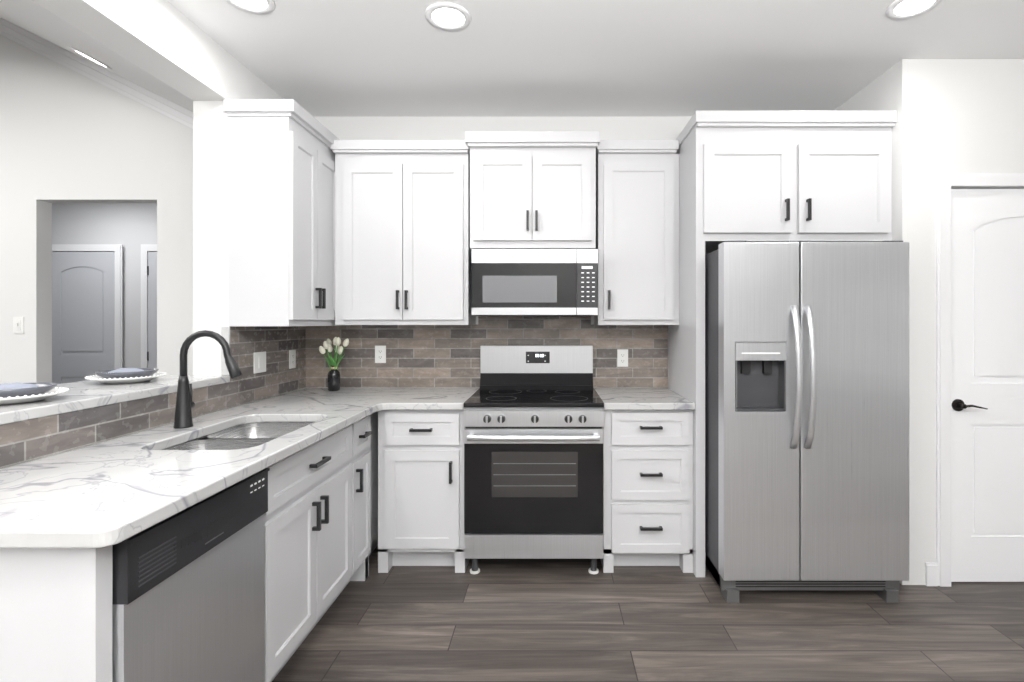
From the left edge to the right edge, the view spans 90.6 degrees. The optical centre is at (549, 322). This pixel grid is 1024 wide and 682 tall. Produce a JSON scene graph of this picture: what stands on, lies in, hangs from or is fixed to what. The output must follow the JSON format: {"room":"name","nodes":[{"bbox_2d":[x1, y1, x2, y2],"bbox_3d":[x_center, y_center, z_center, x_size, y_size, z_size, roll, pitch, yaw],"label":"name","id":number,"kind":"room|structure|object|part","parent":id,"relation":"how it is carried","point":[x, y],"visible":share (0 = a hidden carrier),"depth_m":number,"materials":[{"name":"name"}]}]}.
{"room":"kitchen","nodes":[
{"label":"kitchen","id":0,"kind":"room"},
{"bbox_2d":[0,35,192,383],"bbox_3d":[-4.940,-1.485,3.555,6.220,5.730,0.110,0,0,0],"label":"wall","id":1,"kind":"structure","parent":0,"point":[67,135],"depth_m":3.48,"materials":[{"name":"paint"}]},
{"bbox_2d":[13,317,23,333],"bbox_3d":[-3.680,0.015,3.492,0.072,0.116,0.016,0,0,0],"label":"light switch","id":2,"kind":"object","parent":1,"relation":"attached to","point":[18,325],"visible":1,"depth_m":3.50,"materials":[{"name":"white plastic"}]},
{"bbox_2d":[0,18,192,128],"bbox_3d":[-4.972,-2.624,3.458,6.244,3.128,0.085,0,0,0],"label":"crown molding","id":3,"kind":"structure","parent":1,"relation":"attached to","point":[96,73],"depth_m":3.45,"materials":[{"name":"paint"}]},
{"bbox_2d":[0,0,192,111],"bbox_3d":[-4.940,-2.714,0.250,6.220,3.148,6.500,0,0,0],"label":"ceiling","id":4,"kind":"structure","parent":0,"point":[33,17],"depth_m":2.58,"materials":[{"name":"paint"}]},
{"bbox_2d":[69,47,111,69],"bbox_3d":[-2.763,-1.591,3.040,0.187,0.095,0.208,0,0,0],"label":"recessed light","id":5,"kind":"object","parent":4,"relation":"in","point":[88,57],"visible":0.98,"depth_m":3.01,"materials":[{"name":"white plastic"}]},
{"bbox_2d":[52,203,156,367],"bbox_3d":[-4.250,-0.005,5.140,3.840,2.770,0.120,0,0,0],"label":"wall","id":6,"kind":"structure","parent":0,"point":[131,227],"depth_m":5.06,"materials":[{"name":"paint"}]},
{"bbox_2d":[52,252,113,383],"bbox_3d":[-4.669,0.331,5.055,0.638,2.082,0.042,0,0,0],"label":"hall door","id":7,"kind":"structure","parent":6,"relation":"in","point":[82,315],"depth_m":5.04,"materials":[{"name":"paint"}]},
{"bbox_2d":[52,244,122,368],"bbox_3d":[-4.665,0.297,5.092,0.782,2.166,0.116,0,0,0],"label":"door frame","id":8,"kind":"structure","parent":6,"relation":"attached to","point":[117,249],"depth_m":5.03,"materials":[{"name":"paint"}]},
{"bbox_2d":[141,244,156,367],"bbox_3d":[-3.660,0.297,5.092,0.852,2.166,0.116,0,0,0],"label":"door frame","id":9,"kind":"structure","parent":6,"relation":"attached to","point":[146,249],"depth_m":5.03,"materials":[{"name":"paint"}]},
{"bbox_2d":[147,252,156,372],"bbox_3d":[-3.664,0.331,5.055,0.708,2.082,0.042,0,0,0],"label":"hall door","id":10,"kind":"structure","parent":6,"relation":"in","point":[152,310],"depth_m":5.04,"materials":[{"name":"paint"}]},
{"bbox_2d":[1,0,303,468],"bbox_3d":[-1.740,-0.005,0.200,0.180,2.770,6.400,0,0,0],"label":"wall","id":11,"kind":"structure","parent":0,"point":[168,43],"depth_m":2.59,"materials":[{"name":"paint"}]},
{"bbox_2d":[0,376,229,424],"bbox_3d":[-1.904,0.287,1.544,0.532,0.036,2.088,0,0,0],"label":"bar","id":12,"kind":"object","parent":11,"relation":"on","point":[82,395],"visible":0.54,"depth_m":1.93,"materials":[{"name":"stone"}]},
{"bbox_2d":[0,382,68,404],"bbox_3d":[-1.835,0.237,1.720,0.286,0.063,0.287,0,0,0],"label":"place setting","id":13,"kind":"object","parent":12,"relation":"on","point":[14,393],"visible":1,"depth_m":1.69,"materials":[{"name":"white ceramic"}]},
{"bbox_2d":[85,368,166,383],"bbox_3d":[-1.925,0.237,2.300,0.286,0.063,0.287,0,0,0],"label":"place setting","id":14,"kind":"object","parent":12,"relation":"on","point":[125,375],"visible":1,"depth_m":2.24,"materials":[{"name":"white ceramic"}]},
{"bbox_2d":[0,326,305,468],"bbox_3d":[-1.646,0.226,1.950,0.008,0.420,2.900,0,0,0],"label":"backsplash","id":15,"kind":"structure","parent":11,"relation":"attached to","point":[29,440],"depth_m":2.16,"materials":[{"name":"tile"}]},
{"bbox_2d":[221,326,229,374],"bbox_3d":[-1.658,0.142,2.583,0.040,0.251,0.014,0,0,0],"label":"trim","id":16,"kind":"structure","parent":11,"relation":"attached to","point":[225,332],"depth_m":2.58,"materials":[{"name":"paint"}]},
{"bbox_2d":[254,351,265,373],"bbox_3d":[-1.638,0.222,2.855,0.008,0.116,0.115,0,0,0],"label":"electrical outlet","id":17,"kind":"object","parent":11,"relation":"attached to","point":[259,362],"depth_m":2.85,"materials":[{"name":"white plastic"}]},
{"bbox_2d":[223,99,350,325],"bbox_3d":[-1.475,-0.560,2.984,0.374,1.155,0.832,0,0,0],"label":"upper cabinet","id":18,"kind":"object","parent":11,"relation":"attached to","point":[281,213],"visible":0.96,"depth_m":2.59,"materials":[{"name":"paint"}]},
{"bbox_2d":[289,350,295,368],"bbox_3d":[-1.638,0.230,3.215,0.007,0.116,0.072,0,0,0],"label":"electrical outlet","id":19,"kind":"object","parent":11,"relation":"attached to","point":[292,353],"depth_m":3.21,"materials":[{"name":"white plastic"}]},
{"bbox_2d":[314,117,690,323],"bbox_3d":[0.073,-0.005,3.460,3.806,2.770,0.120,0,0,0],"label":"wall","id":20,"kind":"structure","parent":0,"point":[456,128],"depth_m":3.40,"materials":[{"name":"paint"}]},
{"bbox_2d":[375,346,385,362],"bbox_3d":[-1.138,0.209,3.389,0.072,0.116,0.007,0,0,0],"label":"electrical outlet","id":21,"kind":"object","parent":20,"relation":"attached to","point":[380,351],"depth_m":3.39,"materials":[{"name":"white plastic"}]},
{"bbox_2d":[331,140,475,324],"bbox_3d":[-0.907,-0.546,3.219,0.833,1.117,0.362,0,0,0],"label":"upper cabinet","id":22,"kind":"object","parent":20,"relation":"attached to","point":[403,253],"visible":0.98,"depth_m":3.08,"materials":[{"name":"paint"}]},
{"bbox_2d":[306,316,667,387],"bbox_3d":[-0.425,0.352,3.396,2.434,0.795,0.008,0,0,0],"label":"backsplash","id":23,"kind":"structure","parent":20,"relation":"attached to","point":[432,356],"depth_m":3.39,"materials":[{"name":"tile"}]},
{"bbox_2d":[465,131,599,249],"bbox_3d":[-0.103,-0.792,3.194,0.797,0.685,0.412,0,0,0],"label":"upper cabinet","id":24,"kind":"object","parent":20,"relation":"attached to","point":[532,189],"visible":1,"depth_m":3.03,"materials":[{"name":"paint"}]},
{"bbox_2d":[472,249,597,315],"bbox_3d":[-0.091,-0.241,3.195,0.750,0.394,0.392,0,0,0],"label":"microwave","id":25,"kind":"object","parent":24,"relation":"attached to","point":[534,282],"visible":1,"depth_m":3.00,"materials":[{"name":"grey metal"}]},
{"bbox_2d":[617,349,627,366],"bbox_3d":[0.488,0.236,3.389,0.072,0.116,0.007,0,0,0],"label":"electrical outlet","id":26,"kind":"object","parent":20,"relation":"attached to","point":[622,356],"depth_m":3.39,"materials":[{"name":"white plastic"}]},
{"bbox_2d":[594,140,678,324],"bbox_3d":[0.538,-0.546,3.219,0.504,1.117,0.362,0,0,0],"label":"upper cabinet","id":27,"kind":"object","parent":20,"relation":"attached to","point":[637,214],"visible":0.96,"depth_m":3.08,"materials":[{"name":"paint"}]},
{"bbox_2d":[167,0,1023,116],"bbox_3d":[1.460,-1.440,0.260,6.580,0.100,6.520,0,0,0],"label":"ceiling","id":28,"kind":"structure","parent":0,"point":[516,58],"depth_m":2.58,"materials":[{"name":"paint"}]},
{"bbox_2d":[225,0,275,13],"bbox_3d":[-1.292,-1.386,2.160,0.207,0.008,0.207,0,0,-24],"label":"recessed light","id":29,"kind":"object","parent":28,"relation":"in","point":[251,6],"depth_m":2.20,"materials":[{"name":"white plastic"}]},
{"bbox_2d":[425,2,470,30],"bbox_3d":[-0.461,-1.386,2.290,0.207,0.008,0.207,0,0,-6],"label":"recessed light","id":30,"kind":"object","parent":28,"relation":"in","point":[448,16],"depth_m":2.28,"materials":[{"name":"white plastic"}]},
{"bbox_2d":[886,0,941,19],"bbox_3d":[1.587,-1.386,2.200,0.207,0.008,0.207,0,0,-6],"label":"recessed light","id":31,"kind":"object","parent":28,"relation":"in","point":[898,9],"depth_m":2.22,"materials":[{"name":"white plastic"}]},
{"bbox_2d":[272,545,1023,681],"bbox_3d":[-1.650,1.410,1.200,12.800,0.060,8.400,0,0,0],"label":"floor","id":32,"kind":"structure","parent":0,"point":[533,620],"depth_m":2.27,"materials":[{"name":"brown wood"}]},
{"bbox_2d":[112,468,269,681],"bbox_3d":[-1.275,0.931,1.428,0.650,0.898,0.568,0,0,0],"label":"dishwasher","id":33,"kind":"object","parent":32,"relation":"on","point":[188,594],"visible":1,"depth_m":1.38,"materials":[{"name":"grey metal"}]},
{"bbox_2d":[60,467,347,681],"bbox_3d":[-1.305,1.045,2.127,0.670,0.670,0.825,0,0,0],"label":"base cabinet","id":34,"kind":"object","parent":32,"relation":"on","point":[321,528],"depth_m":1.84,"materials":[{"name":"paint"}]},
{"bbox_2d":[204,412,375,582],"bbox_3d":[-1.305,0.928,2.576,0.670,0.904,0.312,0,0,0],"label":"base cabinet","id":35,"kind":"object","parent":32,"relation":"on","point":[353,447],"depth_m":2.53,"materials":[{"name":"paint"}]},
{"bbox_2d":[0,388,399,547],"bbox_3d":[-1.283,0.456,2.226,0.720,0.039,2.332,0,0,0],"label":"countertop","id":36,"kind":"structure","parent":35,"relation":"on","point":[105,523],"depth_m":1.57,"materials":[{"name":"stone"}]},
{"bbox_2d":[173,330,241,428],"bbox_3d":[-1.431,0.233,2.127,0.276,0.406,0.092,0,0,0],"label":"faucet","id":37,"kind":"object","parent":36,"relation":"on","point":[185,403],"visible":1,"depth_m":2.10,"materials":[{"name":"black metal"}]},
{"bbox_2d":[164,422,313,449],"bbox_3d":[-1.248,0.576,2.087,0.455,0.200,0.717,0,0,0],"label":"undermount sink","id":38,"kind":"object","parent":36,"relation":"in","point":[246,435],"visible":0.1,"depth_m":2.24,"materials":[{"name":"metal"}]},
{"bbox_2d":[328,366,339,390],"bbox_3d":[-1.388,0.354,3.245,0.076,0.162,0.076,0,0,0],"label":"vase","id":39,"kind":"object","parent":36,"relation":"on","point":[334,379],"visible":0.83,"depth_m":3.21,"materials":[{"name":"black"}]},
{"bbox_2d":[319,337,348,370],"bbox_3d":[-1.376,0.237,3.249,0.170,0.299,0.148,0,0,0],"label":"flowers","id":40,"kind":"object","parent":39,"relation":"in","point":[327,344],"visible":0.88,"depth_m":3.23,"materials":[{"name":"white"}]},
{"bbox_2d":[376,411,377,546],"bbox_3d":[-1.305,0.928,3.042,0.670,0.904,0.711,0,0,0],"label":"base cabinet","id":41,"kind":"object","parent":32,"relation":"on","point":[377,411],"depth_m":2.96,"materials":[{"name":"paint"}]},
{"bbox_2d":[378,409,468,572],"bbox_3d":[-0.710,0.928,3.068,0.480,0.904,0.660,0,0,0],"label":"base cabinet","id":42,"kind":"object","parent":32,"relation":"on","point":[420,487],"visible":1,"depth_m":2.78,"materials":[{"name":"paint"}]},
{"bbox_2d":[380,388,478,410],"bbox_3d":[-0.696,0.456,3.039,0.453,0.039,0.705,0,0,0],"label":"countertop","id":43,"kind":"structure","parent":42,"relation":"on","point":[407,398],"depth_m":2.88,"materials":[{"name":"stone"}]},
{"bbox_2d":[464,345,603,573],"bbox_3d":[-0.087,0.765,3.017,0.760,1.230,0.742,0,0,0],"label":"range","id":44,"kind":"object","parent":32,"relation":"on","point":[533,447],"visible":1,"depth_m":2.72,"materials":[{"name":"silver metal"}]},
{"bbox_2d":[601,409,692,572],"bbox_3d":[0.543,0.928,3.068,0.494,0.904,0.660,0,0,0],"label":"base cabinet","id":45,"kind":"object","parent":32,"relation":"on","point":[647,487],"visible":0.96,"depth_m":2.78,"materials":[{"name":"paint"}]},
{"bbox_2d":[594,388,694,409],"bbox_3d":[0.542,0.456,3.071,0.497,0.039,0.642,0,0,0],"label":"countertop","id":46,"kind":"structure","parent":45,"relation":"on","point":[640,399],"depth_m":2.88,"materials":[{"name":"stone"}]},
{"bbox_2d":[668,111,896,576],"bbox_3d":[1.317,0.122,3.043,1.074,2.515,0.710,0,0,0],"label":"surround","id":47,"kind":"object","parent":32,"relation":"on","point":[782,176],"visible":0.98,"depth_m":2.73,"materials":[{"name":"paint"}]},
{"bbox_2d":[705,241,908,602],"bbox_3d":[1.297,0.489,2.871,0.906,1.782,0.978,0,0,0],"label":"fridge","id":48,"kind":"object","parent":32,"relation":"on","point":[887,591],"depth_m":2.46,"materials":[{"name":"grey metal"}]},
{"bbox_3d":[1.028,0.430,2.495,0.369,1.650,0.080,0,0,0],"label":"fridge door","id":49,"kind":"part","parent":48,"relation":"part of","materials":[{"name":"silver metal"}]},
{"bbox_3d":[1.024,0.263,2.487,0.245,0.333,0.072,0,0,0],"label":"fridge panel","id":50,"kind":"part","parent":48,"relation":"part of","materials":[{"name":"grey plastic"}]},
{"bbox_3d":[1.216,0.262,2.422,0.100,0.696,0.078,0,0,0],"label":"fridge handle","id":51,"kind":"part","parent":48,"relation":"part of","materials":[{"name":"silver metal"}]},
{"bbox_3d":[1.485,0.430,2.495,0.530,1.650,0.080,0,0,0],"label":"fridge door","id":52,"kind":"part","parent":48,"relation":"part of","materials":[{"name":"silver metal"}]},
{"bbox_2d":[834,75,881,110],"bbox_3d":[1.916,-0.005,3.095,0.120,2.770,0.610,0,0,0],"label":"wall","id":53,"kind":"structure","parent":0,"point":[869,98],"depth_m":2.95,"materials":[{"name":"paint"}]},
{"bbox_2d":[882,59,1023,584],"bbox_3d":[3.236,-0.005,2.720,2.760,2.770,0.120,0,0,0],"label":"wall","id":54,"kind":"structure","parent":0,"point":[960,115],"depth_m":2.66,"materials":[{"name":"paint"}]},
{"bbox_2d":[925,562,937,585],"bbox_3d":[1.438,1.320,3.023,1.191,0.120,0.753,0,0,0],"label":"baseboard","id":55,"kind":"structure","parent":54,"relation":"attached to","point":[931,573],"depth_m":2.65,"materials":[{"name":"paint"}]},
{"bbox_2d":[936,173,1023,586],"bbox_3d":[2.514,0.296,2.702,0.962,2.167,0.116,0,0,0],"label":"door frame","id":56,"kind":"structure","parent":54,"relation":"attached to","point":[946,183],"depth_m":2.64,"materials":[{"name":"paint"}]},
{"bbox_2d":[951,189,1023,581],"bbox_3d":[2.514,0.331,2.666,0.806,2.083,0.094,0,0,0],"label":"pantry door","id":57,"kind":"structure","parent":54,"relation":"in","point":[987,371],"depth_m":2.68,"materials":[{"name":"paint"}]},
{"bbox_3d":[2.203,0.435,2.648,0.148,0.064,0.059,0,0,0],"label":"pantry door handle","id":58,"kind":"part","parent":57,"relation":"part of","materials":[{"name":"black metal"}]},
{"bbox_3d":[2.514,0.280,2.684,0.519,1.674,0.006,0,0,0],"label":"panel","id":59,"kind":"part","parent":57,"relation":"part of","materials":[{"name":"paint"}]}
]}

